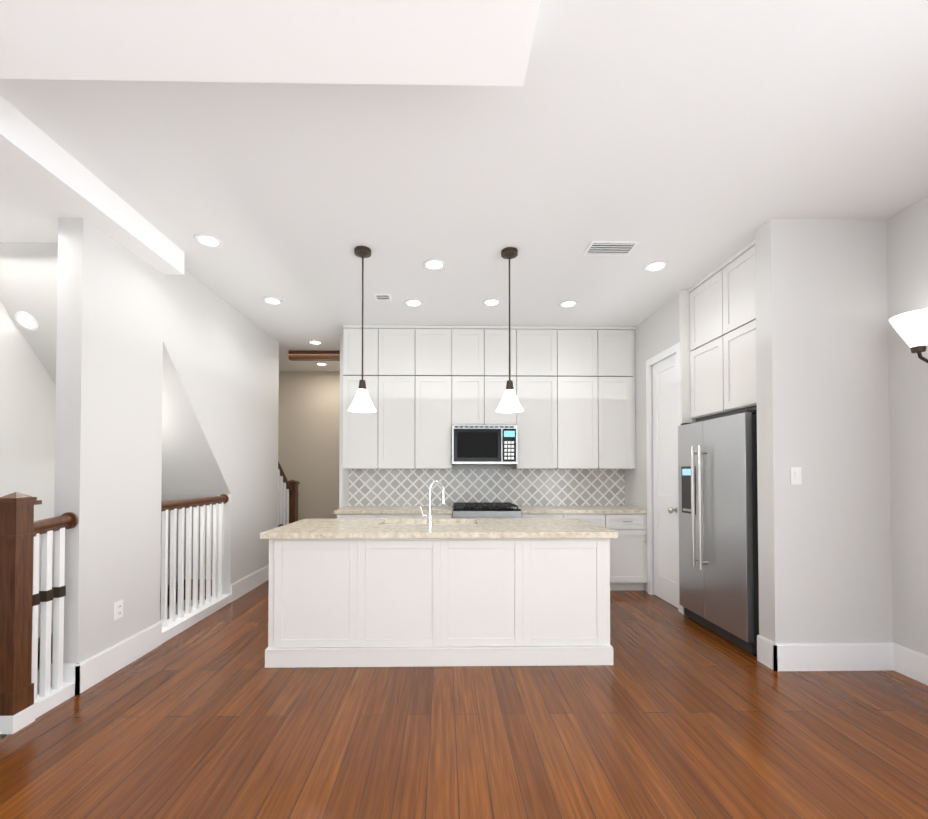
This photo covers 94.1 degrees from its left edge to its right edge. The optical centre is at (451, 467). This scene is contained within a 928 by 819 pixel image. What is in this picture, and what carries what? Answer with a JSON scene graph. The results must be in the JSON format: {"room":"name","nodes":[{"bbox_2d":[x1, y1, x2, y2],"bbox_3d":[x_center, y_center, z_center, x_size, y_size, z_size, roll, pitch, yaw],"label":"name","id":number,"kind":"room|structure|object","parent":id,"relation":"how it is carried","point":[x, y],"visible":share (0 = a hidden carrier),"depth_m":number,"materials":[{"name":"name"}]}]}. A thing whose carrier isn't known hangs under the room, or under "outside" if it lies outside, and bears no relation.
{"room":"kitchen","nodes":[
{"label":"kitchen","id":0,"kind":"room"},
{"bbox_2d":[0,301,198,694],"bbox_3d":[-3.346,1.316,1.763,0.150,6.050,12.200,0,-1,-1],"label":"wall","id":1,"kind":"structure","parent":0,"point":[27,418],"depth_m":3.36,"materials":[{"name":"white paint"}]},
{"bbox_2d":[52,217,163,663],"bbox_3d":[-2.315,-0.075,2.976,0.150,2.870,0.750,0,-1,-1],"label":"wall","id":2,"kind":"structure","parent":0,"point":[108,422],"depth_m":2.80,"materials":[{"name":"white paint"}]},
{"bbox_2d":[114,599,122,619],"bbox_3d":[-2.234,0.959,2.906,0.009,0.116,0.072,0,-1,-1],"label":"electrical outlet","id":3,"kind":"object","parent":2,"relation":"attached to","point":[118,609],"visible":1,"depth_m":2.90,"materials":[{"name":"white plastic"}]},
{"bbox_2d":[0,242,216,578],"bbox_3d":[-2.860,-0.146,4.211,0.900,3.050,2.966,0,-1,-1],"label":"wall","id":4,"kind":"structure","parent":0,"point":[28,277],"depth_m":3.35,"materials":[{"name":"white paint"}]},
{"bbox_2d":[15,311,38,330],"bbox_3d":[-3.195,-1.098,3.252,0.150,0.115,0.102,0,-1,-1],"label":"recessed light","id":5,"kind":"object","parent":4,"relation":"attached to","point":[25,320],"visible":1,"depth_m":3.25,"materials":[{"name":"white"}]},
{"bbox_2d":[163,268,278,593],"bbox_3d":[-2.340,-0.141,4.527,0.150,3.050,2.350,0,-1,-1],"label":"wall","id":6,"kind":"structure","parent":0,"point":[221,369],"depth_m":4.44,"materials":[{"name":"white paint"}]},
{"bbox_2d":[50,565,268,694],"bbox_3d":[-2.271,1.234,0.681,0.166,0.182,10.000,0,-1,-1],"label":"baseboard","id":7,"kind":"structure","parent":6,"relation":"attached to","point":[87,673],"depth_m":2.92,"materials":[{"name":"white wood"}]},
{"bbox_2d":[278,371,339,523],"bbox_3d":[-2.560,-0.096,7.373,5.000,3.050,0.150,0,-1,-1],"label":"wall","id":8,"kind":"structure","parent":0,"point":[308,430],"depth_m":7.31,"materials":[{"name":"beige paint"}]},
{"bbox_2d":[339,335,511,508],"bbox_3d":[0.490,-0.126,5.472,3.760,3.050,0.150,0,-1,-1],"label":"wall","id":9,"kind":"structure","parent":0,"point":[343,487],"depth_m":5.38,"materials":[{"name":"white paint"}]},
{"bbox_2d":[343,325,385,468],"bbox_3d":[-1.028,-0.815,5.208,0.474,1.676,0.349,0,-1,-1],"label":"upper cabinet","id":10,"kind":"object","parent":9,"relation":"attached to","point":[364,434],"depth_m":5.04,"materials":[{"name":"white wood"}]},
{"bbox_2d":[386,325,421,468],"bbox_3d":[-0.640,-0.815,5.214,0.558,1.676,0.349,0,-1,-1],"label":"upper cabinet","id":11,"kind":"object","parent":9,"relation":"attached to","point":[403,342],"depth_m":5.05,"materials":[{"name":"white wood"}]},
{"bbox_2d":[422,325,453,468],"bbox_3d":[-0.243,-0.815,5.220,0.494,1.676,0.349,0,-1,-1],"label":"upper cabinet","id":12,"kind":"object","parent":9,"relation":"attached to","point":[427,387],"depth_m":5.05,"materials":[{"name":"white wood"}]},
{"bbox_2d":[454,326,485,424],"bbox_3d":[0.196,-1.069,5.231,0.384,1.168,0.349,0,-1,-1],"label":"upper cabinet","id":13,"kind":"object","parent":9,"relation":"attached to","point":[469,341],"depth_m":5.06,"materials":[{"name":"white wood"}]},
{"bbox_2d":[452,425,516,463],"bbox_3d":[0.385,-0.258,5.155,0.754,0.445,0.444,0,-1,-1],"label":"microwave","id":14,"kind":"object","parent":13,"relation":"attached to","point":[484,444],"visible":1,"depth_m":4.97,"materials":[{"name":"silver metal"}]},
{"bbox_2d":[486,326,513,424],"bbox_3d":[0.572,-1.069,5.237,0.384,1.168,0.349,0,-1,-1],"label":"upper cabinet","id":15,"kind":"object","parent":9,"relation":"attached to","point":[497,337],"depth_m":5.07,"materials":[{"name":"white wood"}]},
{"bbox_2d":[512,326,565,468],"bbox_3d":[1.036,-0.815,5.240,0.544,1.676,0.349,0,-1,-1],"label":"upper cabinet","id":16,"kind":"object","parent":9,"relation":"attached to","point":[539,351],"depth_m":5.07,"materials":[{"name":"white wood"}]},
{"bbox_2d":[566,326,605,468],"bbox_3d":[1.484,-0.815,5.248,0.608,1.676,0.349,0,-1,-1],"label":"upper cabinet","id":17,"kind":"object","parent":9,"relation":"attached to","point":[585,345],"depth_m":5.08,"materials":[{"name":"white wood"}]},
{"bbox_2d":[606,326,635,468],"bbox_3d":[1.916,-0.814,5.255,0.512,1.676,0.349,0,-1,-1],"label":"upper cabinet","id":18,"kind":"object","parent":9,"relation":"attached to","point":[620,341],"depth_m":5.09,"materials":[{"name":"white wood"}]},
{"bbox_2d":[0,579,927,818],"bbox_3d":[-0.822,1.467,1.800,8.300,0.250,12.200,0,-1,-1],"label":"floor","id":19,"kind":"structure","parent":0,"point":[672,712],"depth_m":2.15,"materials":[{"name":"brown wood"}]},
{"bbox_2d":[161,494,230,642],"bbox_3d":[-2.325,0.822,3.887,0.160,1.105,1.100,0,-1,-1],"label":"railing","id":20,"kind":"object","parent":19,"relation":"on","point":[174,624],"visible":0.77,"depth_m":3.83,"materials":[{"name":"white wood"}]},
{"bbox_2d":[334,513,381,518],"bbox_3d":[-1.020,0.955,5.045,0.487,0.875,0.619,0,-1,-1],"label":"base cabinet","id":21,"kind":"object","parent":19,"relation":"on","point":[339,515],"depth_m":4.74,"materials":[{"name":"white wood"}]},
{"bbox_2d":[334,505,451,512],"bbox_3d":[-0.638,0.498,5.054,1.290,0.040,0.628,0,-1,-1],"label":"countertop","id":22,"kind":"structure","parent":21,"relation":"on","point":[351,508],"depth_m":4.83,"materials":[{"name":"beige stone"}]},
{"bbox_2d":[382,513,421,517],"bbox_3d":[-0.628,0.955,5.051,0.552,0.875,0.619,0,-1,-1],"label":"base cabinet","id":23,"kind":"object","parent":19,"relation":"on","point":[384,515],"depth_m":4.75,"materials":[{"name":"white wood"}]},
{"bbox_2d":[260,522,612,667],"bbox_3d":[-0.082,0.927,3.392,2.378,0.880,0.894,0,-1,-1],"label":"kitchen island","id":24,"kind":"object","parent":19,"relation":"on","point":[399,592],"depth_m":2.96,"materials":[{"name":"white wood"}]},
{"bbox_2d":[260,518,617,537],"bbox_3d":[-0.082,0.471,3.398,2.430,0.040,0.940,0,-1,-1],"label":"island countertop","id":25,"kind":"structure","parent":24,"relation":"on","point":[397,527],"depth_m":3.10,"materials":[{"name":"beige stone"}]},
{"bbox_2d":[419,480,444,525],"bbox_3d":[-0.147,0.278,3.386,0.200,0.346,0.125,0,-1,-1],"label":"faucet","id":26,"kind":"object","parent":25,"relation":"on","point":[428,515],"visible":1,"depth_m":3.35,"materials":[{"name":"silver metal"}]},
{"bbox_2d":[422,513,451,517],"bbox_3d":[-0.237,0.955,5.058,0.487,0.875,0.619,0,-1,-1],"label":"base cabinet","id":27,"kind":"object","parent":19,"relation":"on","point":[434,515],"depth_m":4.76,"materials":[{"name":"white wood"}]},
{"bbox_2d":[452,502,520,517],"bbox_3d":[0.387,0.912,5.016,0.750,0.961,0.687,0,-1,-1],"label":"range","id":28,"kind":"object","parent":19,"relation":"on","point":[485,510],"visible":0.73,"depth_m":4.75,"materials":[{"name":"silver metal"}]},
{"bbox_2d":[521,513,569,517],"bbox_3d":[1.033,0.955,5.078,0.533,0.875,0.619,0,-1,-1],"label":"base cabinet","id":29,"kind":"object","parent":19,"relation":"on","point":[523,515],"depth_m":4.78,"materials":[{"name":"white wood"}]},
{"bbox_2d":[570,513,613,590],"bbox_3d":[1.470,0.956,5.085,0.598,0.875,0.619,0,-1,-1],"label":"base cabinet","id":30,"kind":"object","parent":19,"relation":"on","point":[606,520],"depth_m":4.79,"materials":[{"name":"white wood"}]},
{"bbox_2d":[614,513,646,590],"bbox_3d":[1.908,0.956,5.092,0.533,0.875,0.619,0,-1,-1],"label":"base cabinet","id":31,"kind":"object","parent":19,"relation":"on","point":[630,547],"depth_m":4.79,"materials":[{"name":"white wood"}]},
{"bbox_2d":[518,505,646,512],"bbox_3d":[1.470,0.498,5.087,1.408,0.040,0.628,0,-1,-1],"label":"countertop","id":32,"kind":"structure","parent":31,"relation":"on","point":[524,508],"depth_m":4.83,"materials":[{"name":"beige stone"}]},
{"bbox_2d":[679,240,756,614],"bbox_3d":[2.565,-0.154,3.575,0.788,3.048,1.006,0,-1,-1],"label":"tall cabinet","id":33,"kind":"object","parent":19,"relation":"on","point":[717,307],"visible":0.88,"depth_m":3.61,"materials":[{"name":"white wood"}]},
{"bbox_2d":[678,410,758,653],"bbox_3d":[2.491,0.480,3.579,0.879,1.780,0.900,0,-1,-1],"label":"fridge","id":34,"kind":"object","parent":19,"relation":"on","point":[718,531],"visible":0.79,"depth_m":3.41,"materials":[{"name":"silver metal"}]},
{"bbox_2d":[0,0,927,371],"bbox_3d":[-0.822,-1.783,1.851,8.300,0.150,12.200,0,-1,-1],"label":"ceiling","id":35,"kind":"structure","parent":0,"point":[692,142],"depth_m":2.39,"materials":[{"name":"white paint"}]},
{"bbox_2d":[0,95,184,274],"bbox_3d":[-3.480,-1.653,-0.469,2.910,0.179,7.650,0,-1,-1],"label":"soffit","id":36,"kind":"structure","parent":35,"relation":"attached to","point":[46,181],"depth_m":2.50,"materials":[{"name":"white paint"}]},
{"bbox_2d":[194,234,222,247],"bbox_3d":[-1.804,-1.681,3.214,0.194,0.010,0.194,0,-1,-1],"label":"recessed light","id":37,"kind":"object","parent":35,"relation":"in","point":[208,240],"visible":1,"depth_m":3.21,"materials":[{"name":"white"}]},
{"bbox_2d":[0,0,540,85],"bbox_3d":[-0.837,-1.666,-1.267,2.350,0.179,5.970,0,-1,-1],"label":"soffit","id":38,"kind":"structure","parent":35,"relation":"attached to","point":[451,42],"depth_m":1.55,"materials":[{"name":"white paint"}]},
{"bbox_2d":[262,297,282,304],"bbox_3d":[-1.791,-1.664,4.334,0.194,0.010,0.194,0,-1,-1],"label":"recessed light","id":39,"kind":"object","parent":35,"relation":"in","point":[272,300],"visible":1,"depth_m":4.33,"materials":[{"name":"white"}]},
{"bbox_2d":[288,350,339,360],"bbox_3d":[-1.845,-1.581,6.133,0.890,0.120,0.100,0,-1,-1],"label":"beam","id":40,"kind":"structure","parent":35,"relation":"attached to","point":[303,355],"depth_m":6.08,"materials":[{"name":"brown wood"}]},
{"bbox_2d":[308,340,322,344],"bbox_3d":[-1.793,-1.642,5.704,0.194,0.010,0.194,0,-1,-1],"label":"recessed light","id":41,"kind":"object","parent":35,"relation":"in","point":[314,342],"visible":1,"depth_m":5.70,"materials":[{"name":"white"}]},
{"bbox_2d":[315,363,327,365],"bbox_3d":[-2.051,-1.625,6.830,0.194,0.010,0.194,0,-1,-1],"label":"recessed light","id":42,"kind":"object","parent":35,"relation":"in","point":[321,364],"visible":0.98,"depth_m":6.84,"materials":[{"name":"white"}]},
{"bbox_2d":[348,246,375,412],"bbox_3d":[-0.686,-1.059,3.342,0.220,1.250,0.220,0,-1,-1],"label":"pendant light","id":43,"kind":"object","parent":35,"relation":"hanging from","point":[362,402],"visible":1,"depth_m":3.31,"materials":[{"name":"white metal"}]},
{"bbox_2d":[374,294,391,300],"bbox_3d":[-0.670,-1.666,4.242,0.160,0.008,0.160,0,-1,-1],"label":"ceiling vent","id":44,"kind":"object","parent":35,"relation":"in","point":[382,297],"visible":0.98,"depth_m":4.24,"materials":[{"name":"white metal"}]},
{"bbox_2d":[404,299,422,306],"bbox_3d":[-0.382,-1.663,4.387,0.194,0.010,0.194,0,-1,-1],"label":"recessed light","id":45,"kind":"object","parent":35,"relation":"in","point":[413,303],"visible":1,"depth_m":4.38,"materials":[{"name":"white"}]},
{"bbox_2d":[423,259,445,270],"bbox_3d":[-0.139,-1.675,3.581,0.194,0.010,0.194,0,-1,-1],"label":"recessed light","id":46,"kind":"object","parent":35,"relation":"in","point":[434,264],"visible":1,"depth_m":3.58,"materials":[{"name":"white"}]},
{"bbox_2d":[482,298,500,305],"bbox_3d":[0.408,-1.663,4.370,0.194,0.010,0.194,0,-1,-1],"label":"recessed light","id":47,"kind":"object","parent":35,"relation":"in","point":[491,302],"visible":1,"depth_m":4.37,"materials":[{"name":"white"}]},
{"bbox_2d":[496,247,523,412],"bbox_3d":[0.454,-1.059,3.361,0.220,1.250,0.220,0,-1,-1],"label":"pendant light","id":48,"kind":"object","parent":35,"relation":"hanging from","point":[509,403],"visible":1,"depth_m":3.33,"materials":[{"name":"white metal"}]},
{"bbox_2d":[559,300,577,307],"bbox_3d":[1.198,-1.662,4.412,0.194,0.010,0.194,0,-1,-1],"label":"recessed light","id":49,"kind":"object","parent":35,"relation":"in","point":[568,304],"visible":1,"depth_m":4.41,"materials":[{"name":"white"}]},
{"bbox_2d":[583,241,639,255],"bbox_3d":[1.225,-1.680,3.322,0.360,0.008,0.200,0,-1,-1],"label":"ceiling vent","id":50,"kind":"object","parent":35,"relation":"in","point":[610,248],"visible":1,"depth_m":3.32,"materials":[{"name":"white metal"}]},
{"bbox_2d":[643,261,668,271],"bbox_3d":[1.711,-1.675,3.610,0.194,0.010,0.194,0,-1,-1],"label":"recessed light","id":51,"kind":"object","parent":35,"relation":"in","point":[655,266],"visible":1,"depth_m":3.61,"materials":[{"name":"white"}]},
{"bbox_2d":[625,294,679,594],"bbox_3d":[2.257,-0.137,4.750,0.150,3.050,1.350,0,-1,-1],"label":"wall","id":52,"kind":"structure","parent":0,"point":[657,332],"depth_m":4.85,"materials":[{"name":"white paint"}]},
{"bbox_2d":[646,342,681,612],"bbox_3d":[2.184,0.099,4.430,0.137,2.568,0.696,0,-1,-1],"label":"pantry door","id":53,"kind":"structure","parent":52,"relation":"in","point":[666,397],"depth_m":4.49,"materials":[{"name":"white wood"}]},
{"bbox_2d":[755,218,892,642],"bbox_3d":[2.645,-0.165,2.997,0.950,3.050,0.150,0,-1,-1],"label":"wall","id":54,"kind":"structure","parent":0,"point":[824,528],"depth_m":2.92,"materials":[{"name":"white paint"}]},
{"bbox_2d":[790,467,801,484],"bbox_3d":[2.321,0.059,2.906,0.072,0.116,0.012,0,-1,-1],"label":"light switch","id":55,"kind":"object","parent":54,"relation":"attached to","point":[795,476],"visible":1,"depth_m":2.91,"materials":[{"name":"white plastic"}]},
{"bbox_2d":[769,640,892,670],"bbox_3d":[2.545,1.268,2.890,0.780,0.182,0.016,0,-1,-1],"label":"baseboard","id":56,"kind":"structure","parent":54,"relation":"attached to","point":[889,656],"depth_m":2.88,"materials":[{"name":"white wood"}]},
{"bbox_2d":[886,196,927,654],"bbox_3d":[3.103,-0.221,-0.641,0.150,3.050,7.140,0,-1,-1],"label":"wall","id":57,"kind":"structure","parent":0,"point":[907,256],"depth_m":2.81,"materials":[{"name":"white paint"}]},
{"bbox_2d":[889,308,927,362],"bbox_3d":[2.839,-0.753,2.614,0.275,0.334,0.250,0,-1,-1],"label":"sconce","id":58,"kind":"object","parent":57,"relation":"attached to","point":[911,328],"visible":1,"depth_m":2.58,"materials":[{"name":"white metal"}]},
{"bbox_2d":[893,642,927,684],"bbox_3d":[3.020,1.213,-0.665,0.016,0.182,7.140,0,-1,-1],"label":"baseboard","id":59,"kind":"structure","parent":57,"relation":"attached to","point":[913,664],"depth_m":2.78,"materials":[{"name":"white wood"}]},
{"bbox_3d":[-2.839,1.002,5.987,1.000,0.810,1.020,0,-1,-1],"label":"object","id":60,"kind":"object","parent":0,"visible":0},
{"bbox_2d":[278,461,299,525],"bbox_3d":[-2.365,0.609,6.101,0.174,1.600,0.852,0,-1,-1],"label":"railing","id":61,"kind":"object","parent":60,"relation":"on","point":[288,494],"visible":0.58,"depth_m":6.24,"materials":[{"name":"brown wood"}]},
{"bbox_3d":[-2.738,2.935,1.822,1.070,2.815,1.450,0,-1,-1],"label":"stair","id":62,"kind":"structure","parent":0,"visible":0},
{"bbox_2d":[0,492,77,739],"bbox_3d":[-2.876,1.221,2.359,1.339,2.180,0.394,0,-1,-1],"label":"railing","id":63,"kind":"object","parent":62,"relation":"on","point":[23,704],"visible":0.98,"depth_m":2.28,"materials":[{"name":"brown wood"}]}
]}

